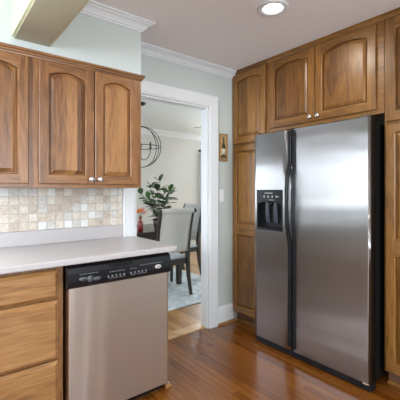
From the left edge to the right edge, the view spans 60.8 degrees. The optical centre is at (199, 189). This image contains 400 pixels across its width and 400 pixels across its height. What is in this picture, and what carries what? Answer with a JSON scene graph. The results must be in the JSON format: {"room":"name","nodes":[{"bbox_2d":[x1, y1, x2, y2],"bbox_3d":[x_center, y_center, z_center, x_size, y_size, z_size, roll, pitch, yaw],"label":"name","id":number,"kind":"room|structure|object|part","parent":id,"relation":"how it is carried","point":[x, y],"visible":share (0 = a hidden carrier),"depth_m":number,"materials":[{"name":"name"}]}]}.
{"room":"kitchen","nodes":[
{"label":"kitchen","id":0,"kind":"room"},
{"bbox_2d":[0,0,140,74],"bbox_3d":[-1.828,-0.971,1.463,3.353,0.378,0.330,0,0,-38],"label":"soffit","id":1,"kind":"structure","parent":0,"point":[87,38],"depth_m":2.16,"materials":[{"name":"grey paint"}]},
{"bbox_2d":[11,0,89,46],"bbox_3d":[0.073,-1.000,0.643,0.208,0.321,3.317,0,0,-38],"label":"trim","id":2,"kind":"structure","parent":1,"relation":"attached to","point":[41,22],"depth_m":1.70,"materials":[{"name":"yellow paint"}]},
{"bbox_2d":[0,54,236,317],"bbox_3d":[0.060,0.065,3.224,8.700,2.450,0.085,0,0,-38],"label":"wall","id":3,"kind":"structure","parent":0,"point":[156,70],"depth_m":3.28,"materials":[{"name":"grey paint"}]},
{"bbox_2d":[0,42,33,187],"bbox_3d":[-1.187,-0.404,1.937,0.381,0.779,0.380,0,0,-38],"label":"upper cabinet","id":4,"kind":"object","parent":3,"relation":"attached to","point":[16,62],"visible":1,"depth_m":1.88,"materials":[{"name":"brown wood"}]},
{"bbox_3d":[-1.095,-0.397,1.820,0.210,0.603,0.018,0,0,-38],"label":"raised panel","id":5,"kind":"part","parent":4,"relation":"part of","materials":[{"name":"brown wood"}]},
{"bbox_3d":[-1.094,-0.774,1.819,0.381,0.037,0.023,0,0,-38],"label":"molding","id":6,"kind":"part","parent":4,"relation":"part of","materials":[{"name":"brown wood"}]},
{"bbox_2d":[0,188,122,232],"bbox_3d":[-1.036,0.126,2.295,1.108,0.280,0.009,0,0,-38],"label":"tile backsplash","id":7,"kind":"structure","parent":3,"relation":"attached to","point":[21,209],"depth_m":2.34,"materials":[{"name":"tile"}]},
{"bbox_2d":[33,50,144,187],"bbox_3d":[-0.759,-0.404,2.276,0.713,0.779,0.380,0,0,-38],"label":"upper cabinet","id":8,"kind":"object","parent":3,"relation":"attached to","point":[87,116],"visible":1,"depth_m":2.12,"materials":[{"name":"brown wood"}]},
{"bbox_3d":[-0.798,-0.394,2.056,0.323,0.715,0.020,0,0,-38],"label":"door","id":9,"kind":"part","parent":8,"relation":"part of","materials":[{"name":"brown wood"}]},
{"bbox_3d":[-0.798,-0.397,2.056,0.205,0.603,0.018,0,0,-38],"label":"raised panel","id":10,"kind":"part","parent":8,"relation":"part of","materials":[{"name":"brown wood"}]},
{"bbox_3d":[-0.759,-0.774,2.277,0.713,0.037,0.323,0,0,-38],"label":"molding","id":11,"kind":"part","parent":8,"relation":"part of","materials":[{"name":"brown wood"}]},
{"bbox_3d":[-0.549,-0.394,2.254,0.300,0.715,0.020,0,0,-38],"label":"door","id":12,"kind":"part","parent":8,"relation":"part of","materials":[{"name":"brown wood"}]},
{"bbox_3d":[-0.548,-0.397,2.254,0.182,0.603,0.018,0,0,-38],"label":"raised panel","id":13,"kind":"part","parent":8,"relation":"part of","materials":[{"name":"brown wood"}]},
{"bbox_2d":[80,0,236,78],"bbox_3d":[-1.334,-1.129,1.808,4.555,0.062,0.403,0,0,-38],"label":"trim","id":14,"kind":"structure","parent":3,"relation":"attached to","point":[94,9],"depth_m":2.69,"materials":[{"name":"white"}]},
{"bbox_2d":[122,80,217,328],"bbox_3d":[-0.247,0.203,2.981,0.974,2.174,0.137,0,0,-38],"label":"door frame","id":15,"kind":"structure","parent":3,"relation":"in","point":[209,114],"depth_m":3.18,"materials":[{"name":"white wood"}]},
{"bbox_2d":[219,189,223,201],"bbox_3d":[0.210,0.055,3.282,0.060,0.120,0.010,0,0,-38],"label":"light switch","id":16,"kind":"object","parent":3,"relation":"attached to","point":[221,191],"visible":1,"depth_m":3.28,"materials":[{"name":"white plastic"}]},
{"bbox_2d":[219,133,227,160],"bbox_3d":[0.227,-0.410,3.291,0.104,0.264,0.018,0,0,-38],"label":"wall plaque","id":17,"kind":"object","parent":3,"relation":"attached to","point":[223,138],"visible":1,"depth_m":3.29,"materials":[{"name":"brown wood"}]},
{"bbox_2d":[222,137,224,156],"bbox_3d":[0.228,-0.413,3.290,0.044,0.191,0.015,0,0,-35],"label":"bottle","id":18,"kind":"object","parent":17,"relation":"on","point":[223,138],"depth_m":3.29,"materials":[{"name":"grey"}]},
{"bbox_2d":[218,303,233,323],"bbox_3d":[0.248,1.204,3.309,0.209,0.172,0.016,0,0,-38],"label":"baseboard","id":19,"kind":"structure","parent":3,"relation":"attached to","point":[225,312],"depth_m":3.30,"materials":[{"name":"white wood"}]},
{"bbox_2d":[218,317,237,325],"bbox_3d":[0.279,1.280,3.312,0.261,0.020,0.018,0,0,-38],"label":"trim","id":20,"kind":"structure","parent":3,"relation":"attached to","point":[234,319],"depth_m":3.30,"materials":[{"name":"brown wood"}]},
{"bbox_2d":[137,134,200,242],"bbox_3d":[-1.075,0.065,6.549,6.350,2.450,0.100,0,0,-38],"label":"wall","id":21,"kind":"structure","parent":0,"point":[178,161],"depth_m":6.88,"materials":[{"name":"grey paint"}]},
{"bbox_2d":[141,128,200,140],"bbox_3d":[-1.010,-1.110,6.466,6.150,0.099,0.110,0,0,-38],"label":"trim","id":22,"kind":"structure","parent":21,"relation":"attached to","point":[163,133],"depth_m":6.81,"materials":[{"name":"white wood"}]},
{"bbox_3d":[0.635,-0.830,7.772,1.730,0.054,0.106,0,0,-38],"label":"curtain rod","id":23,"kind":"object","parent":21,"relation":"attached to","visible":0},
{"bbox_2d":[200,153,200,248],"bbox_3d":[0.163,0.231,7.363,0.403,2.058,0.043,0,0,-38],"label":"curtain","id":24,"kind":"object","parent":23,"relation":"hanging from","point":[200,153],"visible":0.03,"depth_m":7.26,"materials":[{"name":"grey fabric"}]},
{"bbox_2d":[141,99,200,134],"bbox_3d":[-0.045,-1.185,5.248,6.150,0.050,3.218,0,0,-38],"label":"ceiling","id":25,"kind":"structure","parent":0,"point":[154,115],"depth_m":5.46,"materials":[{"name":"white paint"}]},
{"bbox_2d":[141,102,160,167],"bbox_3d":[-0.791,-0.729,4.540,0.554,0.862,0.554,0,0,-38],"label":"chandelier","id":26,"kind":"object","parent":25,"relation":"hanging from","point":[142,103],"visible":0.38,"depth_m":4.54,"materials":[{"name":"black metal"}]},
{"bbox_2d":[93,0,399,69],"bbox_3d":[0.468,-1.185,0.018,5.155,0.050,5.447,0,0,-38],"label":"ceiling","id":27,"kind":"structure","parent":0,"point":[232,34],"depth_m":2.39,"materials":[{"name":"white paint"}]},
{"bbox_2d":[257,0,288,16],"bbox_3d":[0.464,-1.155,2.174,0.200,0.009,0.200,0,0,-38],"label":"recessed light","id":28,"kind":"object","parent":27,"relation":"in","point":[269,8],"visible":1,"depth_m":2.16,"materials":[{"name":"white glass"}]},
{"bbox_2d":[133,250,399,399],"bbox_3d":[0.752,1.315,2.351,8.500,0.050,8.750,0,0,-38],"label":"floor","id":29,"kind":"structure","parent":0,"point":[228,361],"depth_m":2.41,"materials":[{"name":"brown wood"}]},
{"bbox_2d":[0,266,62,399],"bbox_3d":[-1.154,0.842,1.823,0.656,0.896,0.600,0,0,-38],"label":"base cabinet","id":30,"kind":"object","parent":29,"relation":"on","point":[31,302],"visible":0.96,"depth_m":1.70,"materials":[{"name":"brown wood"}]},
{"bbox_3d":[-0.983,1.034,1.597,0.612,0.287,0.032,0,0,-38],"label":"drawer","id":31,"kind":"part","parent":30,"relation":"part of","materials":[{"name":"brown wood"}]},
{"bbox_3d":[-0.983,0.728,1.597,0.612,0.306,0.032,0,0,-38],"label":"drawer","id":32,"kind":"part","parent":30,"relation":"part of","materials":[{"name":"brown wood"}]},
{"bbox_3d":[-0.983,0.490,1.597,0.612,0.149,0.032,0,0,-38],"label":"drawer","id":33,"kind":"part","parent":30,"relation":"part of","materials":[{"name":"brown wood"}]},
{"bbox_2d":[0,224,176,274],"bbox_3d":[-1.613,0.330,1.440,3.262,0.128,0.631,0,0,-38],"label":"countertop","id":34,"kind":"structure","parent":30,"relation":"on","point":[20,251],"depth_m":2.13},
{"bbox_2d":[63,253,170,399],"bbox_3d":[-0.621,0.845,2.212,0.646,0.890,0.602,0,0,-38],"label":"dishwasher","id":35,"kind":"object","parent":29,"relation":"on","point":[115,310],"visible":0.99,"depth_m":1.96,"materials":[{"name":"silver metal"}]},
{"bbox_3d":[-0.452,0.466,1.998,0.646,0.121,0.046,0,0,-38],"label":"control panel","id":36,"kind":"part","parent":35,"relation":"part of","materials":[{"name":"black plastic"}]},
{"bbox_3d":[-0.492,1.265,2.044,0.628,0.050,0.015,0,0,-38],"label":"toe panel","id":37,"kind":"part","parent":35,"relation":"part of","materials":[{"name":"black plastic"}]},
{"bbox_2d":[163,252,171,388],"bbox_3d":[-0.372,0.842,2.440,0.046,0.896,0.548,0,0,-38],"label":"end panel","id":38,"kind":"object","parent":29,"relation":"on","point":[168,384],"visible":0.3,"depth_m":2.24,"materials":[{"name":"brown wood"}]},
{"bbox_3d":[-0.363,1.277,2.429,0.046,0.026,0.518,0,0,-38],"label":"shoe molding","id":39,"kind":"part","parent":38,"relation":"part of","materials":[{"name":"brown wood"}]},
{"bbox_2d":[168,267,200,310],"bbox_3d":[-1.046,1.285,4.435,2.470,0.010,2.150,0,0,-38],"label":"rug","id":40,"kind":"object","parent":29,"relation":"on","point":[179,296],"visible":0.06,"depth_m":4.26,"materials":[{"name":"grey carpet"}]},
{"bbox_2d":[137,224,181,284],"bbox_3d":[-1.164,0.905,4.463,1.760,0.750,0.940,0,0,-38],"label":"dining table","id":41,"kind":"object","parent":40,"relation":"on","point":[149,231],"visible":0.21,"depth_m":4.61,"materials":[{"name":"brown wood"}]},
{"bbox_2d":[137,206,145,231],"bbox_3d":[-0.762,0.366,4.378,0.165,0.328,0.121,0,0,-38],"label":"flower vase","id":42,"kind":"object","parent":41,"relation":"on","point":[140,222],"visible":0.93,"depth_m":4.35,"materials":[{"name":"red glass"}]},
{"bbox_2d":[137,174,177,227],"bbox_3d":[-0.576,0.151,4.703,0.545,0.758,0.639,0,0,9],"label":"potted plant","id":43,"kind":"object","parent":41,"relation":"on","point":[152,203],"visible":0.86,"depth_m":4.71,"materials":[{"name":"green plant"}]},
{"bbox_3d":[-0.288,0.923,4.646,0.080,0.714,0.080,0,0,-38],"label":"leg","id":44,"kind":"part","parent":41,"relation":"part of","materials":[{"name":"brown wood"}]},
{"bbox_2d":[155,208,196,294],"bbox_3d":[-0.438,0.747,4.232,0.518,1.066,0.647,0,0,-38],"label":"dining chair","id":45,"kind":"object","parent":40,"relation":"on","point":[174,225],"visible":0.7,"depth_m":4.07,"materials":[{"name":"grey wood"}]},
{"bbox_3d":[-0.475,0.755,3.916,0.042,1.050,0.152,0,0,-38],"label":"leg","id":46,"kind":"part","parent":45,"relation":"part of","materials":[{"name":"brown wood"}]},
{"bbox_3d":[-0.289,0.515,4.043,0.416,0.465,0.098,0,0,-38],"label":"nailhead trim","id":47,"kind":"part","parent":45,"relation":"part of","materials":[{"name":"fabric"}]},
{"bbox_3d":[-0.305,0.505,4.064,0.420,0.490,0.162,0,0,-38],"label":"backrest","id":48,"kind":"part","parent":45,"relation":"part of","materials":[{"name":"fabric"}]},
{"bbox_3d":[-0.490,0.806,4.297,0.470,0.066,0.470,0,0,-38],"label":"seat","id":49,"kind":"part","parent":45,"relation":"part of","materials":[{"name":"fabric"}]},
{"bbox_3d":[-0.479,0.873,4.282,0.472,0.065,0.497,0,0,-38],"label":"seat frame","id":50,"kind":"part","parent":45,"relation":"part of","materials":[{"name":"brown wood"}]},
{"bbox_3d":[-0.123,0.755,4.196,0.042,1.050,0.152,0,0,-38],"label":"leg","id":51,"kind":"part","parent":45,"relation":"part of","materials":[{"name":"brown wood"}]},
{"bbox_2d":[170,203,200,281],"bbox_3d":[-0.305,0.747,5.145,0.647,1.066,0.518,0,0,-40],"label":"dining chair","id":52,"kind":"object","parent":40,"relation":"on","point":[196,226],"visible":0.43,"depth_m":5.10,"materials":[{"name":"fabric"}]},
{"bbox_3d":[-0.394,1.060,4.779,0.044,0.440,0.044,0,0,-40],"label":"leg","id":53,"kind":"part","parent":52,"relation":"part of","materials":[{"name":"brown wood"}]},
{"bbox_3d":[-0.355,0.873,5.103,0.497,0.065,0.472,0,0,-40],"label":"seat frame","id":54,"kind":"part","parent":52,"relation":"part of","materials":[{"name":"brown wood"}]},
{"bbox_3d":[-0.140,0.505,5.281,0.162,0.490,0.420,0,0,-40],"label":"backrest","id":55,"kind":"part","parent":52,"relation":"part of","materials":[{"name":"fabric"}]},
{"bbox_3d":[0.011,0.755,5.114,0.152,1.050,0.042,0,0,-40],"label":"leg","id":56,"kind":"part","parent":52,"relation":"part of","materials":[{"name":"brown wood"}]},
{"bbox_2d":[168,323,204,339],"bbox_3d":[-0.270,1.286,3.010,0.750,0.007,0.120,0,0,-38],"label":"threshold","id":57,"kind":"object","parent":29,"relation":"on","point":[195,327],"depth_m":3.11,"materials":[{"name":"brown wood"}]},
{"bbox_2d":[233,59,267,326],"bbox_3d":[0.690,0.066,3.384,0.620,2.449,0.443,0,0,-38],"label":"tall cabinet","id":58,"kind":"object","parent":29,"relation":"on","point":[250,83],"visible":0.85,"depth_m":3.22,"materials":[{"name":"brown wood"}]},
{"bbox_3d":[0.456,0.376,3.201,0.020,1.604,0.411,0,0,-38],"label":"door","id":59,"kind":"part","parent":58,"relation":"part of","materials":[{"name":"brown wood"}]},
{"bbox_3d":[0.501,1.280,3.235,0.018,0.020,0.441,0,0,-38],"label":"shoe molding","id":60,"kind":"part","parent":58,"relation":"part of","materials":[{"name":"brown wood"}]},
{"bbox_3d":[0.456,-0.025,3.201,0.018,0.681,0.289,0,0,-38],"label":"raised panel","id":61,"kind":"part","parent":58,"relation":"part of","materials":[{"name":"brown wood"}]},
{"bbox_3d":[0.456,0.775,3.201,0.018,0.682,0.289,0,0,-38],"label":"raised panel","id":62,"kind":"part","parent":58,"relation":"part of","materials":[{"name":"brown wood"}]},
{"bbox_3d":[0.456,-0.789,3.201,0.018,0.550,0.289,0,0,-38],"label":"raised panel","id":63,"kind":"part","parent":58,"relation":"part of","materials":[{"name":"brown wood"}]},
{"bbox_3d":[0.456,-0.782,3.201,0.020,0.671,0.411,0,0,-38],"label":"door","id":64,"kind":"part","parent":58,"relation":"part of","materials":[{"name":"brown wood"}]},
{"bbox_3d":[0.456,-1.143,3.199,0.023,0.033,0.443,0,0,-38],"label":"molding","id":65,"kind":"part","parent":58,"relation":"part of","materials":[{"name":"brown wood"}]},
{"bbox_2d":[255,115,386,391],"bbox_3d":[1.041,0.406,2.743,0.787,1.768,0.975,0,0,-38],"label":"refrigerator","id":66,"kind":"object","parent":29,"relation":"on","point":[320,189],"visible":1,"depth_m":2.39,"materials":[{"name":"silver metal"}]},
{"bbox_3d":[0.610,0.382,2.779,0.072,1.693,0.383,0,0,-38],"label":"freezer door","id":67,"kind":"part","parent":66,"relation":"part of","materials":[{"name":"metal"}]},
{"bbox_3d":[0.672,0.374,2.608,0.042,1.652,0.041,0,0,-38],"label":"handle","id":68,"kind":"part","parent":66,"relation":"part of","materials":[{"name":"silver metal"}]},
{"bbox_3d":[0.703,0.374,2.569,0.042,1.652,0.037,0,0,-38],"label":"handle","id":69,"kind":"part","parent":66,"relation":"part of","materials":[{"name":"silver metal"}]},
{"bbox_3d":[0.916,0.382,2.393,0.072,1.693,0.582,0,0,-38],"label":"fridge door","id":70,"kind":"part","parent":66,"relation":"part of","materials":[{"name":"metal"}]},
{"bbox_2d":[383,7,399,387],"bbox_3d":[1.601,0.066,2.235,0.620,2.449,0.500,0,0,-38],"label":"tall cabinet","id":71,"kind":"object","parent":29,"relation":"on","point":[392,18],"visible":1,"depth_m":2.20,"materials":[{"name":"brown wood"}]},
{"bbox_3d":[1.367,-1.143,2.050,0.023,0.033,0.500,0,0,-38],"label":"molding","id":72,"kind":"part","parent":71,"relation":"part of","materials":[{"name":"brown wood"}]},
{"bbox_3d":[1.368,0.376,2.051,0.020,1.604,0.471,0,0,-38],"label":"door","id":73,"kind":"part","parent":71,"relation":"part of","materials":[{"name":"brown wood"}]},
{"bbox_3d":[1.368,-0.782,2.051,0.020,0.671,0.471,0,0,-38],"label":"door","id":74,"kind":"part","parent":71,"relation":"part of","materials":[{"name":"brown wood"}]},
{"bbox_3d":[1.412,1.280,2.085,0.018,0.020,0.498,0,0,-38],"label":"shoe molding","id":75,"kind":"part","parent":71,"relation":"part of","materials":[{"name":"brown wood"}]},
{"bbox_3d":[1.368,-0.025,2.051,0.018,0.681,0.349,0,0,-38],"label":"raised panel","id":76,"kind":"part","parent":71,"relation":"part of","materials":[{"name":"brown wood"}]},
{"bbox_3d":[1.368,0.775,2.051,0.018,0.682,0.349,0,0,-38],"label":"raised panel","id":77,"kind":"part","parent":71,"relation":"part of","materials":[{"name":"brown wood"}]},
{"bbox_3d":[1.368,-0.789,2.051,0.018,0.550,0.349,0,0,-38],"label":"raised panel","id":78,"kind":"part","parent":71,"relation":"part of","materials":[{"name":"brown wood"}]},
{"bbox_3d":[2.527,0.065,1.650,0.100,2.450,5.447,0,0,-38],"label":"wall","id":79,"kind":"structure","parent":0,"visible":0},
{"bbox_2d":[266,14,384,132],"bbox_3d":[1.125,-0.835,2.812,0.648,0.649,0.990,0,0,-38],"label":"upper cabinet","id":80,"kind":"object","parent":79,"relation":"attached to","point":[339,75],"visible":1,"depth_m":2.54,"materials":[{"name":"brown wood"}]},
{"bbox_3d":[0.753,-0.828,2.827,0.020,0.580,0.451,0,0,-38],"label":"door","id":81,"kind":"part","parent":80,"relation":"part of","materials":[{"name":"brown wood"}]},
{"bbox_3d":[0.753,-0.835,2.827,0.018,0.459,0.323,0,0,-38],"label":"raised panel","id":82,"kind":"part","parent":80,"relation":"part of","materials":[{"name":"brown wood"}]},
{"bbox_3d":[0.902,-1.143,2.636,0.023,0.033,0.990,0,0,-38],"label":"molding","id":83,"kind":"part","parent":80,"relation":"part of","materials":[{"name":"brown wood"}]},
{"bbox_3d":[1.039,-0.835,2.466,0.018,0.459,0.330,0,0,-38],"label":"raised panel","id":84,"kind":"part","parent":80,"relation":"part of","materials":[{"name":"brown wood"}]},
{"bbox_3d":[1.039,-0.828,2.466,0.020,0.580,0.458,0,0,-38],"label":"door","id":85,"kind":"part","parent":80,"relation":"part of","materials":[{"name":"brown wood"}]}
]}

